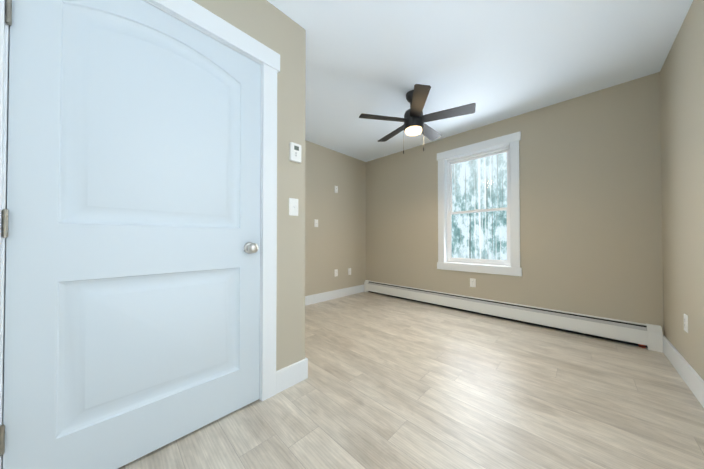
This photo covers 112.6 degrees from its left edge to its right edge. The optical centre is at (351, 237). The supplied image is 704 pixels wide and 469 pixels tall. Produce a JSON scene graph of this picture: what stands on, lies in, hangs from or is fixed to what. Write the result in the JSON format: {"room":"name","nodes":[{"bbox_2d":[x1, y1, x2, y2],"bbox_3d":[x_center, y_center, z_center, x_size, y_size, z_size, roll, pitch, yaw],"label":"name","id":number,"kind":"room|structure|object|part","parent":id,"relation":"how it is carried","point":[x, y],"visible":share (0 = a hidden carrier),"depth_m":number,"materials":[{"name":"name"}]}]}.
{"room":"empty bedroom","nodes":[
{"label":"empty bedroom","id":0,"kind":"room"},
{"bbox_2d":[192,0,305,370],"bbox_3d":[-1.172,-0.252,0.845,0.120,2.420,2.305,-1,-1,44],"label":"wall","id":1,"kind":"structure","parent":0,"point":[272,27],"depth_m":1.53,"materials":[{"name":"beige paint"}]},
{"bbox_2d":[0,0,260,468],"bbox_3d":[-0.837,-0.047,1.075,0.108,1.990,0.872,-1,-1,44],"label":"door","id":2,"kind":"structure","parent":1,"relation":"in","point":[132,313],"depth_m":0.98,"materials":[{"name":"white paint"}]},
{"bbox_3d":[-1.156,-0.048,0.785,0.043,1.515,0.012,-1,-1,44],"label":"door hinges","id":3,"kind":"part","parent":2,"relation":"part of","materials":[{"name":"metal"}]},
{"bbox_3d":[-0.564,0.058,1.349,0.103,0.066,0.097,-1,-1,44],"label":"knob","id":4,"kind":"part","parent":2,"relation":"part of","materials":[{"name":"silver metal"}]},
{"bbox_2d":[0,0,279,468],"bbox_3d":[-0.882,-0.097,1.123,0.144,2.115,1.088,-1,-1,44],"label":"door frame","id":5,"kind":"structure","parent":1,"relation":"attached to","point":[196,16],"depth_m":1.39,"materials":[{"name":"white paint"}]},
{"bbox_2d":[289,198,297,215],"bbox_3d":[-0.381,-0.204,1.554,0.019,0.115,0.070,-1,-1,44],"label":"light switch","id":6,"kind":"object","parent":1,"relation":"attached to","point":[293,206],"visible":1,"depth_m":1.55,"materials":[{"name":"white plastic"}]},
{"bbox_2d":[289,142,300,162],"bbox_3d":[-0.375,-0.564,1.559,0.028,0.122,0.082,-1,-1,44],"label":"thermostat","id":7,"kind":"object","parent":1,"relation":"attached to","point":[294,152],"visible":0.98,"depth_m":1.54,"materials":[{"name":"white plastic"}]},
{"bbox_2d":[285,357,307,379],"bbox_3d":[-0.848,0.905,2.134,1.505,0.135,0.017,-1,-1,44],"label":"baseboard","id":8,"kind":"structure","parent":1,"relation":"attached to","point":[300,368],"depth_m":1.58,"materials":[{"name":"white paint"}]},
{"bbox_2d":[305,140,365,295],"bbox_3d":[-1.465,-0.231,2.720,0.120,2.420,4.820,-1,-1,44],"label":"wall","id":9,"kind":"structure","parent":0,"point":[335,239],"depth_m":3.83,"materials":[{"name":"beige paint"}]},
{"bbox_2d":[314,219,317,226],"bbox_3d":[-0.538,-0.222,3.569,0.019,0.115,0.070,-1,-1,44],"label":"light switch","id":10,"kind":"object","parent":9,"relation":"attached to","point":[315,222],"visible":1,"depth_m":3.56,"materials":[{"name":"white plastic"}]},
{"bbox_2d":[305,284,363,305],"bbox_3d":[-0.569,0.920,3.526,0.017,0.135,2.397,-1,-1,44],"label":"baseboard","id":11,"kind":"structure","parent":9,"relation":"attached to","point":[316,298],"depth_m":3.78,"materials":[{"name":"white paint"}]},
{"bbox_2d":[118,292,703,468],"bbox_3d":[-0.153,0.996,1.538,3.630,0.060,4.980,-1,-1,44],"label":"floor","id":12,"kind":"structure","parent":0,"point":[389,382],"depth_m":1.35,"materials":[{"name":"laminate"}]},
{"bbox_2d":[364,280,662,352],"bbox_3d":[1.448,0.879,3.179,3.356,0.210,0.072,-1,-1,44],"label":"baseboard heater","id":13,"kind":"object","parent":12,"relation":"on","point":[648,336],"visible":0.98,"depth_m":2.55,"materials":[{"name":"metal"}]},
{"bbox_2d":[267,0,692,161],"bbox_3d":[-0.153,-1.494,1.565,3.630,0.080,4.980,-1,-1,44],"label":"ceiling","id":14,"kind":"structure","parent":0,"point":[497,60],"depth_m":1.88,"materials":[{"name":"white paint"}]},
{"bbox_2d":[359,84,475,153],"bbox_3d":[0.642,-1.148,2.386,1.082,0.592,1.034,-1,-1,44],"label":"ceiling fan","id":15,"kind":"object","parent":14,"relation":"hanging from","point":[414,119],"visible":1,"depth_m":2.27,"materials":[{"name":"brown wood"}]},
{"bbox_2d":[366,72,663,334],"bbox_3d":[1.530,-0.225,3.276,3.630,2.420,0.160,-1,-1,44],"label":"wall","id":16,"kind":"structure","parent":0,"point":[591,242],"depth_m":2.46,"materials":[{"name":"beige paint"}]},
{"bbox_2d":[470,278,475,286],"bbox_3d":[1.589,0.593,3.091,0.070,0.115,0.008,-1,-1,44],"label":"outlet","id":17,"kind":"object","parent":16,"relation":"attached to","point":[472,282],"visible":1,"depth_m":3.09,"materials":[{"name":"white plastic"}]},
{"bbox_2d":[437,131,521,275],"bbox_3d":[1.658,-0.392,3.133,1.007,1.686,0.178,-1,-1,44],"label":"window unit","id":18,"kind":"structure","parent":16,"relation":"in","point":[451,162],"depth_m":3.05,"materials":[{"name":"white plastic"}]},
{"bbox_2d":[660,0,703,379],"bbox_3d":[1.046,-0.259,0.268,0.120,2.420,4.820,-1,-1,44],"label":"wall","id":19,"kind":"structure","parent":0,"point":[682,113],"depth_m":1.58,"materials":[{"name":"beige paint"}]},
{"bbox_2d":[663,335,703,407],"bbox_3d":[1.038,0.884,0.346,0.017,0.137,4.702,-1,-1,44],"label":"baseboard","id":20,"kind":"structure","parent":19,"relation":"attached to","point":[695,383],"depth_m":1.56,"materials":[{"name":"white paint"}]},
{"bbox_2d":[684,314,687,332],"bbox_3d":[2.251,0.576,1.584,0.008,0.115,0.070,-1,-1,44],"label":"outlet","id":21,"kind":"object","parent":19,"relation":"attached to","point":[685,322],"visible":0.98,"depth_m":1.57,"materials":[{"name":"white plastic"}]},
{"label":"outside","id":22,"kind":"structure","parent":0,"visible":0},
{"bbox_2d":[452,153,506,259],"bbox_3d":[4.426,-1.235,5.973,16.000,7.500,0.050,-1,-1,44],"label":"window pane","id":23,"kind":"structure","parent":22,"point":[484,187],"depth_m":6.68,"materials":[{"name":"teal"}]}
]}

